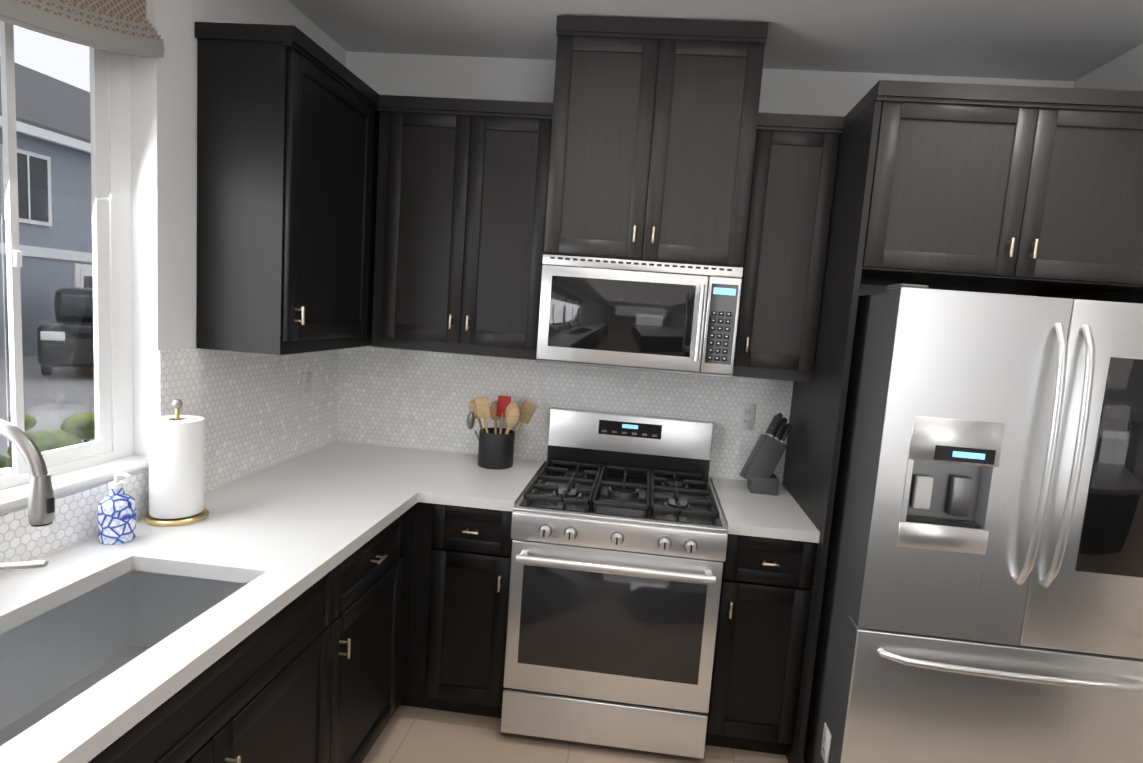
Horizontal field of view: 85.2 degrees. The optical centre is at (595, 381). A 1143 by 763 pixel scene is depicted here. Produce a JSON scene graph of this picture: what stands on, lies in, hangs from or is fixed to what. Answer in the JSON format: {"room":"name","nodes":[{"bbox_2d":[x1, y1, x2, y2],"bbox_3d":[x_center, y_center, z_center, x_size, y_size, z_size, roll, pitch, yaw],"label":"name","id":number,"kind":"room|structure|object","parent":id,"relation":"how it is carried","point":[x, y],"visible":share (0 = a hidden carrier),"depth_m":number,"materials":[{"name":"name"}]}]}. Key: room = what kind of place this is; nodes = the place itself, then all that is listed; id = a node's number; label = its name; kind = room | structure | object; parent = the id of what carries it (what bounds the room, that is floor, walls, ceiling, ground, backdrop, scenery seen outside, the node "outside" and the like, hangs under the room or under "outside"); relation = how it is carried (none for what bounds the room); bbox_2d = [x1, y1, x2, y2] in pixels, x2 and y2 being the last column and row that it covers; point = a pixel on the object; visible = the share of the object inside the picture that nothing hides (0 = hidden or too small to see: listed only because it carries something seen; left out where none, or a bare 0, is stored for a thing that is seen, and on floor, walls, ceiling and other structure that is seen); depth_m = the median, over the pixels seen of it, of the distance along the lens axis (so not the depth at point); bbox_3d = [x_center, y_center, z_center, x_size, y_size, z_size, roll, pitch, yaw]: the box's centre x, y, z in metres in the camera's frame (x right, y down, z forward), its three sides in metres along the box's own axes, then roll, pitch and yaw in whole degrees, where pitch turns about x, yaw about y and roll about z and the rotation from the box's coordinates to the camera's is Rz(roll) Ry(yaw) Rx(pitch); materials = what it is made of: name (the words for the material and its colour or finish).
{"room":"kitchen","nodes":[
{"label":"kitchen","id":0,"kind":"room"},
{"bbox_2d":[0,0,345,514],"bbox_3d":[-1.564,0.181,-0.240,0.120,2.690,6.400,5,6,5],"label":"wall","id":1,"kind":"structure","parent":0,"point":[164,183],"depth_m":1.86,"materials":[{"name":"paint"}]},
{"bbox_2d":[0,20,148,511],"bbox_3d":[-1.394,-0.349,1.158,0.130,1.340,1.340,5,6,5],"label":"window","id":2,"kind":"structure","parent":1,"relation":"in","point":[107,453],"depth_m":1.72,"materials":[{"name":"plastic"}]},
{"bbox_2d":[0,0,163,57],"bbox_3d":[-1.316,-0.874,1.096,0.080,0.269,1.328,5,6,5],"label":"blind","id":3,"kind":"object","parent":2,"relation":"attached to","point":[122,27],"visible":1,"depth_m":1.55,"materials":[{"name":"fabric"}]},
{"bbox_2d":[0,348,339,572],"bbox_3d":[-1.388,0.229,1.142,0.008,0.491,3.640,5,6,5],"label":"backsplash","id":4,"kind":"structure","parent":1,"relation":"attached to","point":[255,412],"depth_m":2.19,"materials":[{"name":"tile"}]},
{"bbox_2d":[195,22,379,354],"bbox_3d":[-1.044,-0.633,2.386,0.336,0.995,0.929,5,6,5],"label":"upper cabinet","id":5,"kind":"object","parent":1,"relation":"attached to","point":[287,138],"visible":0.96,"depth_m":1.97,"materials":[{"name":"brown wood"}]},
{"bbox_2d":[301,372,310,400],"bbox_3d":[-1.237,0.020,2.655,0.008,0.116,0.072,5,6,5],"label":"electrical outlet plate","id":6,"kind":"object","parent":1,"relation":"attached to","point":[305,386],"visible":1,"depth_m":2.65,"materials":[{"name":"white plastic"}]},
{"bbox_2d":[362,705,804,762],"bbox_3d":[1.116,1.798,-0.318,5.726,0.100,6.640,5,6,5],"label":"floor","id":7,"kind":"structure","parent":0,"point":[409,734],"depth_m":2.31,"materials":[{"name":"tile"}]},
{"bbox_2d":[88,568,334,762],"bbox_3d":[-1.098,0.958,1.323,0.670,0.876,0.960,5,6,5],"label":"base cabinet","id":8,"kind":"object","parent":7,"relation":"on","point":[261,694],"visible":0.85,"depth_m":1.43,"materials":[{"name":"brown wood"}]},
{"bbox_2d":[0,441,459,762],"bbox_3d":[-1.083,0.518,1.143,0.660,0.038,3.638,5,6,5],"label":"countertop","id":9,"kind":"structure","parent":8,"relation":"on","point":[277,538],"depth_m":1.58,"materials":[{"name":"white stone"}]},
{"bbox_2d":[0,419,54,569],"bbox_3d":[-1.196,0.269,1.258,0.275,0.413,0.132,5,6,5],"label":"pull-down faucet","id":10,"kind":"object","parent":9,"relation":"on","point":[41,505],"visible":1,"depth_m":1.20,"materials":[{"name":"silver metal"}]},
{"bbox_2d":[97,472,135,544],"bbox_3d":[-1.277,0.333,1.658,0.082,0.188,0.082,5,6,5],"label":"soap dispenser","id":11,"kind":"object","parent":9,"relation":"on","point":[116,508],"visible":1,"depth_m":1.64,"materials":[{"name":"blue ceramic"}]},
{"bbox_2d":[0,570,246,746],"bbox_3d":[-1.047,0.691,1.227,0.416,0.313,0.781,5,6,5],"label":"undermount sink","id":12,"kind":"object","parent":9,"relation":"in","point":[53,660],"visible":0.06,"depth_m":1.48,"materials":[{"name":"silver metal"}]},
{"bbox_2d":[144,399,208,526],"bbox_3d":[-1.236,0.229,1.836,0.160,0.359,0.160,5,6,5],"label":"paper towel holder","id":13,"kind":"object","parent":9,"relation":"on","point":[176,464],"visible":1,"depth_m":1.79,"materials":[{"name":"white paper"}]},
{"bbox_2d":[329,505,413,762],"bbox_3d":[-1.028,0.879,2.083,0.670,0.876,0.576,5,6,5],"label":"base cabinet","id":14,"kind":"object","parent":7,"relation":"on","point":[372,589],"visible":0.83,"depth_m":2.02,"materials":[{"name":"brown wood"}]},
{"bbox_2d":[400,502,512,717],"bbox_3d":[-0.804,0.833,2.653,1.015,0.876,0.660,5,6,5],"label":"base cabinet","id":15,"kind":"object","parent":7,"relation":"on","point":[460,581],"visible":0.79,"depth_m":2.33,"materials":[{"name":"brown wood"}]},
{"bbox_2d":[412,453,544,511],"bbox_3d":[-0.442,0.406,2.585,0.356,0.038,0.643,5,6,5],"label":"countertop","id":16,"kind":"structure","parent":15,"relation":"on","point":[462,482],"depth_m":2.44,"materials":[{"name":"white stone"}]},
{"bbox_2d":[467,395,536,469],"bbox_3d":[-0.416,0.218,2.723,0.300,0.308,0.154,5,6,5],"label":"utensil crock","id":17,"kind":"object","parent":16,"relation":"on","point":[496,449],"visible":1,"depth_m":2.68,"materials":[{"name":"black ceramic"}]},
{"bbox_2d":[501,407,727,758],"bbox_3d":[0.087,0.765,2.516,0.760,1.172,0.740,5,6,5],"label":"range cooker","id":18,"kind":"object","parent":7,"relation":"on","point":[619,532],"visible":1,"depth_m":2.24,"materials":[{"name":"silver metal"}]},
{"bbox_2d":[705,534,816,754],"bbox_3d":[0.618,0.952,2.534,0.316,0.876,0.660,5,6,5],"label":"base cabinet","id":19,"kind":"object","parent":7,"relation":"on","point":[764,603],"visible":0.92,"depth_m":2.24,"materials":[{"name":"brown wood"}]},
{"bbox_2d":[711,477,819,542],"bbox_3d":[0.653,0.498,2.493,0.316,0.038,0.643,5,6,5],"label":"countertop","id":20,"kind":"structure","parent":19,"relation":"on","point":[780,515],"depth_m":2.33,"materials":[{"name":"white stone"}]},
{"bbox_2d":[739,413,791,495],"bbox_3d":[0.726,0.298,2.646,0.190,0.336,0.150,5,6,5],"label":"knife block","id":21,"kind":"object","parent":20,"relation":"on","point":[762,461],"visible":1,"depth_m":2.60,"materials":[{"name":"black plastic"}]},
{"bbox_2d":[782,80,1142,762],"bbox_3d":[1.314,0.254,2.367,0.975,2.400,0.720,5,6,5],"label":"tall cabinet","id":22,"kind":"object","parent":7,"relation":"on","point":[1021,190],"visible":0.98,"depth_m":1.97,"materials":[{"name":"brown wood"}]},
{"bbox_2d":[803,284,1142,762],"bbox_3d":[1.298,0.587,2.249,0.901,1.764,0.972,5,6,5],"label":"fridge","id":23,"kind":"object","parent":7,"relation":"on","point":[982,600],"visible":1,"depth_m":1.84,"materials":[{"name":"silver metal"}]},
{"bbox_2d":[821,722,831,762],"bbox_3d":[0.778,1.227,2.097,0.008,0.116,0.072,5,6,5],"label":"sticker label","id":24,"kind":"object","parent":23,"relation":"attached to","point":[826,745],"visible":1,"depth_m":2.09,"materials":[{"name":"white paper"}]},
{"bbox_2d":[346,51,1073,482],"bbox_3d":[1.516,0.079,2.757,5.726,2.690,0.120,5,6,5],"label":"wall","id":25,"kind":"structure","parent":0,"point":[824,93],"depth_m":2.72,"materials":[{"name":"paint"}]},
{"bbox_2d":[371,95,552,359],"bbox_3d":[-0.529,-0.622,2.626,0.713,0.995,0.362,5,6,5],"label":"upper cabinet","id":26,"kind":"object","parent":25,"relation":"attached to","point":[462,191],"visible":0.96,"depth_m":2.48,"materials":[{"name":"brown wood"}]},
{"bbox_2d":[340,346,793,483],"bbox_3d":[-0.169,0.130,2.853,2.070,0.491,0.007,5,6,5],"label":"backsplash","id":27,"kind":"structure","parent":25,"relation":"attached to","point":[403,398],"depth_m":2.86,"materials":[{"name":"tile"}]},
{"bbox_2d":[544,16,768,267],"bbox_3d":[0.225,-0.901,2.484,0.759,0.853,0.450,5,6,5],"label":"upper cabinet","id":28,"kind":"object","parent":25,"relation":"attached to","point":[653,134],"visible":0.98,"depth_m":2.30,"materials":[{"name":"brown wood"}]},
{"bbox_2d":[536,254,742,377],"bbox_3d":[0.176,-0.268,2.540,0.756,0.414,0.477,5,6,5],"label":"over-the-range microwave","id":29,"kind":"object","parent":28,"relation":"attached to","point":[666,317],"visible":1,"depth_m":2.36,"materials":[{"name":"silver metal"}]},
{"bbox_2d":[737,403,755,429],"bbox_3d":[0.676,0.156,2.770,0.072,0.116,0.008,5,6,5],"label":"electrical outlet plate","id":30,"kind":"object","parent":25,"relation":"attached to","point":[746,417],"visible":1,"depth_m":2.77,"materials":[{"name":"white plastic"}]},
{"bbox_2d":[733,112,843,382],"bbox_3d":[0.739,-0.515,2.521,0.320,0.995,0.362,5,6,5],"label":"upper cabinet","id":31,"kind":"object","parent":25,"relation":"attached to","point":[791,194],"visible":0.92,"depth_m":2.38,"materials":[{"name":"brown wood"}]},
{"bbox_2d":[288,0,1142,80],"bbox_3d":[1.323,-0.967,-0.625,5.726,0.100,6.640,5,6,5],"label":"ceiling","id":32,"kind":"structure","parent":0,"point":[1064,40],"depth_m":2.29,"materials":[{"name":"paint"}]},
{"bbox_2d":[1074,43,1142,90],"bbox_3d":[1.885,0.161,2.272,0.150,2.690,0.790,5,6,5],"label":"wall","id":33,"kind":"structure","parent":0,"point":[1124,71],"depth_m":2.27,"materials":[{"name":"paint"}]},
{"label":"outside","id":34,"kind":"structure","parent":0,"visible":0},
{"bbox_2d":[0,356,94,457],"bbox_3d":[-34.183,-2.785,20.826,68.544,0.200,110.000,5,6,5],"label":"ground","id":35,"kind":"structure","parent":34,"point":[76,389],"depth_m":10.09,"materials":[{"name":"grey concrete"}]},
{"bbox_2d":[0,63,92,357],"bbox_3d":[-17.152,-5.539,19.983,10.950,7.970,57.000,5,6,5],"label":"house","id":36,"kind":"structure","parent":35,"relation":"on","point":[29,243],"depth_m":14.53,"materials":[{"name":"grey"}]},
{"bbox_2d":[0,400,94,471],"bbox_3d":[-2.862,0.589,4.439,1.624,1.361,3.160,5,6,5],"label":"bush","id":37,"kind":"object","parent":35,"relation":"on","point":[72,422],"depth_m":3.24,"materials":[{"name":"green plant"}]},
{"bbox_2d":[37,287,93,374],"bbox_3d":[-10.531,-1.137,13.464,1.884,1.660,4.620,0,8,-35],"label":"car","id":38,"kind":"object","parent":35,"relation":"on","point":[87,348],"depth_m":11.47,"materials":[{"name":"grey metal"}]}
]}

